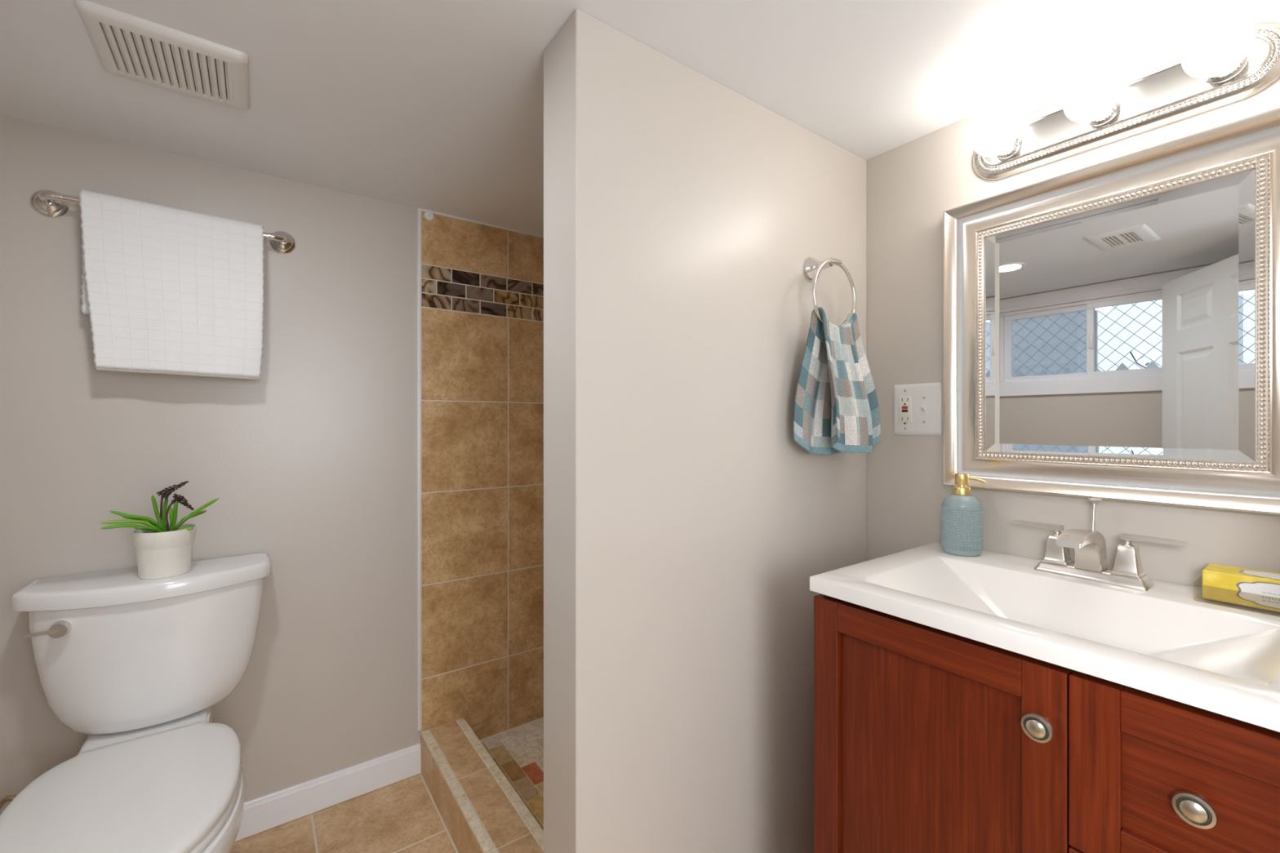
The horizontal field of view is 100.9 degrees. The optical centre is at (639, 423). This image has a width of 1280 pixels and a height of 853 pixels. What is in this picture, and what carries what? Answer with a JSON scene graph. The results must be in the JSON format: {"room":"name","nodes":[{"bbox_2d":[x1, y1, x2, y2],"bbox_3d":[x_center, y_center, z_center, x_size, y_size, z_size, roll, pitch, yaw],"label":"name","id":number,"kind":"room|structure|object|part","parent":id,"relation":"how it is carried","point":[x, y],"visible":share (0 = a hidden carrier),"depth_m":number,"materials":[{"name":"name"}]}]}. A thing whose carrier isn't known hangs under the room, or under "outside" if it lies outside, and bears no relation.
{"room":"bathroom","nodes":[
{"label":"bathroom","id":0,"kind":"room"},
{"bbox_2d":[0,114,543,814],"bbox_3d":[-0.960,0.225,1.677,2.275,1.884,0.127,0,0,-36],"label":"wall","id":1,"kind":"structure","parent":0,"point":[310,464],"depth_m":1.59,"materials":[{"name":"beige paint"}]},
{"bbox_2d":[30,189,295,253],"bbox_3d":[-1.210,-0.529,1.377,0.528,0.064,0.079,0,0,-36],"label":"towel bar","id":2,"kind":"object","parent":1,"relation":"attached to","point":[50,203],"visible":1,"depth_m":1.27,"materials":[{"name":"silver metal"}]},
{"bbox_3d":[-1.384,-0.528,1.236,0.073,0.019,0.033,0,0,23],"label":"post","id":3,"kind":"part","parent":2,"relation":"part of","materials":[{"name":"silver metal"}]},
{"bbox_2d":[78,189,264,379],"bbox_3d":[-1.183,-0.337,1.354,0.357,0.435,0.067,0,0,-36],"label":"bath towel","id":4,"kind":"object","parent":2,"relation":"hanging from","point":[166,290],"visible":1,"depth_m":1.32,"materials":[{"name":"white fabric"}]},
{"bbox_3d":[-1.022,-0.525,1.498,0.033,0.026,0.073,0,0,-5],"label":"post","id":5,"kind":"part","parent":2,"relation":"part of","materials":[{"name":"silver metal"}]},
{"bbox_2d":[235,743,421,841],"bbox_3d":[-1.240,1.118,1.397,1.252,0.094,0.012,0,0,-36],"label":"baseboard","id":6,"kind":"structure","parent":1,"relation":"attached to","point":[261,814],"depth_m":1.60,"materials":[{"name":"white paint"}]},
{"bbox_2d":[417,208,421,731],"bbox_3d":[-0.737,0.154,1.764,0.011,1.742,0.008,0,0,-36],"label":"trim","id":7,"kind":"structure","parent":1,"relation":"attached to","point":[419,211],"depth_m":1.76,"materials":[{"name":"white paint"}]},
{"bbox_2d":[424,210,434,220],"bbox_3d":[-0.708,-0.699,1.776,0.031,0.031,0.011,0,0,-36],"label":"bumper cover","id":8,"kind":"object","parent":1,"relation":"attached to","point":[428,215],"visible":1,"depth_m":1.77,"materials":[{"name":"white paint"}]},
{"bbox_2d":[421,208,543,237],"bbox_3d":[-0.368,-0.715,2.032,0.900,0.005,0.008,0,0,-36],"label":"trim","id":9,"kind":"structure","parent":1,"relation":"attached to","point":[424,210],"depth_m":1.89,"materials":[{"name":"white paint"}]},
{"bbox_2d":[230,773,458,852],"bbox_3d":[-0.270,1.192,0.845,2.174,0.050,2.045,0,0,-36],"label":"floor","id":10,"kind":"structure","parent":0,"point":[402,816],"depth_m":1.52,"materials":[{"name":"beige tile"}]},
{"bbox_2d":[0,552,271,852],"bbox_3d":[-1.068,0.767,1.072,0.531,0.798,0.743,0,0,-36],"label":"toilet","id":11,"kind":"object","parent":10,"relation":"on","point":[129,663],"visible":1,"depth_m":1.18,"materials":[{"name":"porcelain"},{"name":"plastic"},{"name":"chrome metal"}]},
{"bbox_3d":[-1.279,0.449,1.129,0.050,0.008,0.006,0,0,-36],"label":"lever","id":12,"kind":"part","parent":11,"relation":"part of","materials":[{"name":"silver metal"}]},
{"bbox_3d":[-1.265,0.449,1.152,0.033,0.033,0.026,0,0,-33],"label":"flush handle","id":13,"kind":"part","parent":11,"relation":"part of","materials":[{"name":"silver metal"}]},
{"bbox_3d":[-0.992,0.730,1.014,0.360,0.024,0.526,0,0,-36],"label":"seat lid","id":14,"kind":"part","parent":11,"relation":"part of","materials":[{"name":"white plastic"}]},
{"bbox_3d":[-1.190,0.389,1.298,0.463,0.041,0.215,0,0,-36],"label":"tank lid","id":15,"kind":"part","parent":11,"relation":"part of","materials":[{"name":"white ceramic"}]},
{"bbox_3d":[-1.190,0.565,1.304,0.421,0.322,0.193,0,0,-36],"label":"tank","id":16,"kind":"part","parent":11,"relation":"part of","materials":[{"name":"white ceramic"}]},
{"bbox_2d":[100,480,218,579],"bbox_3d":[-1.166,0.256,1.287,0.118,0.224,0.212,0,0,45],"label":"potted plant","id":17,"kind":"object","parent":11,"relation":"on","point":[163,549],"visible":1,"depth_m":1.26,"materials":[{"name":"green plant"}]},
{"bbox_3d":[-1.170,0.216,1.292,0.008,0.088,0.004,0,0,-36],"label":"flower stem","id":18,"kind":"part","parent":17,"relation":"part of","materials":[{"name":"brown"}]},
{"bbox_3d":[-1.161,0.313,1.292,0.118,0.112,0.118,0,0,-36],"label":"pot","id":19,"kind":"part","parent":17,"relation":"part of","materials":[{"name":"white ceramic"}]},
{"bbox_3d":[-1.139,0.223,1.284,0.021,0.080,0.004,0,0,-36],"label":"flower stem","id":20,"kind":"part","parent":17,"relation":"part of","materials":[{"name":"brown plant"}]},
{"bbox_3d":[-0.992,0.754,1.014,0.362,0.020,0.528,0,0,-36],"label":"seat","id":21,"kind":"part","parent":11,"relation":"part of","materials":[{"name":"white plastic"}]},
{"bbox_3d":[-1.019,0.965,1.050,0.376,0.402,0.650,0,0,-36],"label":"bowl","id":22,"kind":"part","parent":11,"relation":"part of","materials":[{"name":"white ceramic"}]},
{"bbox_2d":[420,717,543,852],"bbox_3d":[-0.403,1.098,1.431,0.144,0.139,0.926,0,0,-36],"label":"shower curb","id":23,"kind":"object","parent":10,"relation":"on","point":[481,811],"visible":0.99,"depth_m":1.48,"materials":[{"name":"beige tile"}]},
{"bbox_2d":[813,594,1279,852],"bbox_3d":[0.699,0.742,0.880,0.516,0.850,0.628,0,0,-36],"label":"vanity cabinet","id":24,"kind":"object","parent":10,"relation":"on","point":[927,739],"visible":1,"depth_m":0.75,"materials":[{"name":"brown wood"}]},
{"bbox_3d":[0.450,0.698,0.850,0.021,0.742,0.386,0,0,-36],"label":"door","id":25,"kind":"part","parent":24,"relation":"part of","materials":[{"name":"brown wood"}]},
{"bbox_3d":[0.531,0.402,0.702,0.025,0.036,0.036,0,0,-36],"label":"knob","id":26,"kind":"part","parent":24,"relation":"part of","materials":[{"name":"silver metal"}]},
{"bbox_2d":[809,542,1279,732],"bbox_3d":[0.710,0.337,0.887,0.497,0.096,0.638,0,0,-36],"label":"sink","id":27,"kind":"object","parent":24,"relation":"in","point":[1167,640],"visible":0.84,"depth_m":0.84,"materials":[{"name":"white ceramic"}]},
{"bbox_2d":[941,473,986,556],"bbox_3d":[0.717,0.200,1.178,0.081,0.178,0.081,0,0,-3],"label":"soap dispenser","id":28,"kind":"object","parent":27,"relation":"on","point":[962,517],"visible":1,"depth_m":1.15,"materials":[{"name":"teal glass"}]},
{"bbox_2d":[1009,497,1190,591],"bbox_3d":[0.838,0.216,0.991,0.198,0.145,0.199,0,0,6],"label":"faucet","id":29,"kind":"object","parent":27,"relation":"on","point":[1091,563],"visible":1,"depth_m":0.96,"materials":[{"name":"silver metal"}]},
{"bbox_3d":[0.795,0.204,1.060,0.016,0.010,0.086,0,0,-36],"label":"lever","id":30,"kind":"part","parent":29,"relation":"part of","materials":[{"name":"silver metal"}]},
{"bbox_3d":[0.815,0.245,1.032,0.041,0.052,0.041,0,0,-36],"label":"handle","id":31,"kind":"part","parent":29,"relation":"part of","materials":[{"name":"silver metal"}]},
{"bbox_3d":[0.803,0.232,0.959,0.154,0.078,0.041,0,0,-36],"label":"spout","id":32,"kind":"part","parent":29,"relation":"part of","materials":[{"name":"silver metal"}]},
{"bbox_3d":[0.863,0.185,1.005,0.017,0.072,0.004,0,0,-36],"label":"lift rod","id":33,"kind":"part","parent":29,"relation":"part of","materials":[{"name":"silver metal"}]},
{"bbox_3d":[0.847,0.280,0.992,0.058,0.018,0.164,0,0,-36],"label":"plate","id":34,"kind":"part","parent":29,"relation":"part of","materials":[{"name":"silver metal"}]},
{"bbox_3d":[0.868,0.150,1.009,0.022,0.012,0.022,0,0,-36],"label":"rod knob","id":35,"kind":"part","parent":29,"relation":"part of","materials":[{"name":"silver metal"}]},
{"bbox_3d":[0.876,0.245,0.949,0.041,0.052,0.041,0,0,-36],"label":"handle","id":36,"kind":"part","parent":29,"relation":"part of","materials":[{"name":"silver metal"}]},
{"bbox_3d":[0.896,0.204,0.920,0.016,0.010,0.086,0,0,-36],"label":"lever","id":37,"kind":"part","parent":29,"relation":"part of","materials":[{"name":"silver metal"}]},
{"bbox_3d":[0.539,0.690,0.765,0.016,0.744,0.588,0,0,-36],"label":"frame","id":38,"kind":"part","parent":24,"relation":"part of","materials":[{"name":"brown wood"}]},
{"bbox_3d":[0.635,0.663,0.595,0.021,0.222,0.240,0,0,-36],"label":"drawer","id":39,"kind":"part","parent":24,"relation":"part of","materials":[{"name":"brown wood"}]},
{"bbox_3d":[0.635,0.437,0.595,0.021,0.221,0.240,0,0,-36],"label":"drawer","id":40,"kind":"part","parent":24,"relation":"part of","materials":[{"name":"brown wood"}]},
{"bbox_3d":[0.623,0.429,0.592,0.025,0.036,0.036,0,0,-36],"label":"knob","id":41,"kind":"part","parent":24,"relation":"part of","materials":[{"name":"silver metal"}]},
{"bbox_2d":[479,717,543,830],"bbox_3d":[-0.041,1.147,1.694,0.753,0.041,0.926,0,0,-36],"label":"floor","id":42,"kind":"structure","parent":0,"point":[517,752],"depth_m":1.77,"materials":[{"name":"beige tile"}]},
{"bbox_2d":[0,0,1236,235],"bbox_3d":[0.309,-0.767,0.030,2.395,0.100,4.285,0,0,-36],"label":"ceiling","id":43,"kind":"structure","parent":0,"point":[433,105],"depth_m":1.08,"materials":[{"name":"white paint"}]},
{"bbox_2d":[74,0,249,111],"bbox_3d":[-0.920,-0.710,1.045,0.238,0.014,0.222,0,0,-36],"label":"ceiling vent","id":44,"kind":"object","parent":43,"relation":"in","point":[126,46],"visible":1,"depth_m":1.02,"materials":[{"name":"white plastic"}]},
{"bbox_2d":[543,8,866,852],"bbox_3d":[0.216,0.225,1.227,0.899,1.884,0.130,0,0,-36],"label":"wall partition","id":45,"kind":"structure","parent":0,"point":[687,527],"depth_m":1.05,"materials":[{"name":"beige paint"}]},
{"bbox_2d":[803,257,856,324],"bbox_3d":[0.446,-0.312,1.273,0.171,0.191,0.069,0,0,-36],"label":"towel ring","id":46,"kind":"object","parent":45,"relation":"attached to","point":[813,268],"visible":0.91,"depth_m":1.27,"materials":[{"name":"silver metal"}]},
{"bbox_3d":[0.434,-0.377,1.272,0.060,0.060,0.058,0,0,-36],"label":"rosette post","id":47,"kind":"part","parent":46,"relation":"part of","materials":[{"name":"silver metal"}]},
{"bbox_2d":[793,306,880,455],"bbox_3d":[0.472,-0.096,1.252,0.254,0.348,0.087,0,0,-36],"label":"hand towel","id":48,"kind":"object","parent":46,"relation":"hanging from","point":[836,409],"visible":1,"depth_m":1.23,"materials":[{"name":"multicoloured fabric"}]},
{"bbox_2d":[866,0,1279,587],"bbox_3d":[0.607,0.225,1.556,0.120,1.884,2.165,0,0,-36],"label":"wall","id":49,"kind":"structure","parent":0,"point":[910,185],"depth_m":1.25,"materials":[{"name":"beige paint"}]},
{"bbox_2d":[893,382,942,435],"bbox_3d":[0.691,-0.035,1.325,0.016,0.129,0.120,0,0,-36],"label":"switch plate","id":50,"kind":"object","parent":49,"relation":"attached to","point":[917,407],"visible":1,"depth_m":1.32,"materials":[{"name":"white plastic"}]},
{"bbox_2d":[898,395,911,424],"bbox_3d":[0.678,-0.034,1.349,0.009,0.073,0.034,0,0,-36],"label":"receptacle","id":51,"kind":"object","parent":50,"relation":"attached to","point":[904,401],"depth_m":1.35,"materials":[{"name":"white plastic"}]},
{"bbox_2d":[920,404,926,414],"bbox_3d":[0.700,-0.034,1.307,0.011,0.024,0.011,0,0,-36],"label":"toggle switch","id":52,"kind":"object","parent":50,"relation":"attached to","point":[923,407],"depth_m":1.31,"materials":[{"name":"white plastic"}]},
{"bbox_2d":[943,106,1279,515],"bbox_3d":[0.895,-0.178,1.032,0.030,0.649,0.564,0,0,-36],"label":"wall mirror","id":53,"kind":"object","parent":49,"relation":"attached to","point":[1112,326],"visible":1,"depth_m":1.00,"materials":[{"name":"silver metal"}]},
{"bbox_2d":[985,168,1254,462],"bbox_3d":[0.900,-0.178,1.035,0.002,0.488,0.404,0,0,-36],"label":"mirror glass","id":54,"kind":"object","parent":53,"relation":"attached to","point":[1120,327],"depth_m":1.00,"materials":[{"name":"silver"}]},
{"bbox_3d":[0.894,-0.178,1.031,0.007,0.508,0.424,0,0,-36],"label":"bead moulding","id":55,"kind":"part","parent":53,"relation":"part of","materials":[{"name":"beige metal"}]},
{"bbox_2d":[972,22,1279,180],"bbox_3d":[0.893,-0.605,1.021,0.044,0.120,0.472,0,0,-36],"label":"vanity light bar","id":56,"kind":"object","parent":49,"relation":"attached to","point":[1161,93],"visible":0.71,"depth_m":0.98,"materials":[{"name":"silver metal"}]},
{"bbox_2d":[971,112,1017,156],"bbox_3d":[0.755,-0.605,1.117,0.106,0.081,0.081,0,0,-36],"label":"globe bulb","id":57,"kind":"object","parent":56,"relation":"attached to","point":[995,134],"visible":1,"depth_m":1.08,"materials":[{"name":"white glass"}]},
{"bbox_2d":[995,133,1022,159],"bbox_3d":[0.792,-0.605,1.144,0.024,0.053,0.053,0,0,-36],"label":"socket","id":58,"kind":"object","parent":56,"relation":"attached to","point":[1015,152],"depth_m":1.13,"materials":[{"name":"silver metal"}]},
{"bbox_2d":[1062,71,1120,122],"bbox_3d":[0.848,-0.605,0.988,0.106,0.081,0.081,0,0,-36],"label":"globe bulb","id":59,"kind":"object","parent":56,"relation":"attached to","point":[1094,95],"visible":1,"depth_m":0.96,"materials":[{"name":"white glass"}]},
{"bbox_2d":[1087,98,1120,125],"bbox_3d":[0.885,-0.605,1.016,0.024,0.053,0.053,0,0,-36],"label":"socket","id":60,"kind":"object","parent":56,"relation":"attached to","point":[1113,117],"depth_m":1.01,"materials":[{"name":"silver metal"}]},
{"bbox_2d":[1181,17,1255,78],"bbox_3d":[0.941,-0.605,0.860,0.106,0.081,0.081,0,0,-36],"label":"globe bulb","id":61,"kind":"object","parent":56,"relation":"attached to","point":[1221,45],"visible":1,"depth_m":0.83,"materials":[{"name":"white glass"}]},
{"bbox_2d":[1202,55,1248,83],"bbox_3d":[0.979,-0.605,0.887,0.024,0.053,0.053,0,0,-36],"label":"socket","id":62,"kind":"object","parent":56,"relation":"attached to","point":[1239,73],"depth_m":0.88,"materials":[{"name":"silver metal"}]},
{"bbox_3d":[0.990,0.275,0.812,0.087,0.028,0.184,0,0,-36],"label":"acrylic tray","id":63,"kind":"object","parent":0,"visible":0},
{"bbox_2d":[1202,563,1279,612],"bbox_3d":[0.991,0.261,0.809,0.071,0.047,0.170,0,0,-36],"label":"carton","id":64,"kind":"object","parent":63,"relation":"on","point":[1256,588],"visible":1,"depth_m":0.83,"materials":[{"name":"yellow cardboard"}]},
{"bbox_2d":[1262,591,1279,604],"bbox_3d":[0.968,0.264,0.781,0.001,0.014,0.063,0,0,-36],"label":"print","id":65,"kind":"object","parent":64,"relation":"attached to","point":[1268,597],"depth_m":0.80,"materials":[{"name":"grey"}]}
]}

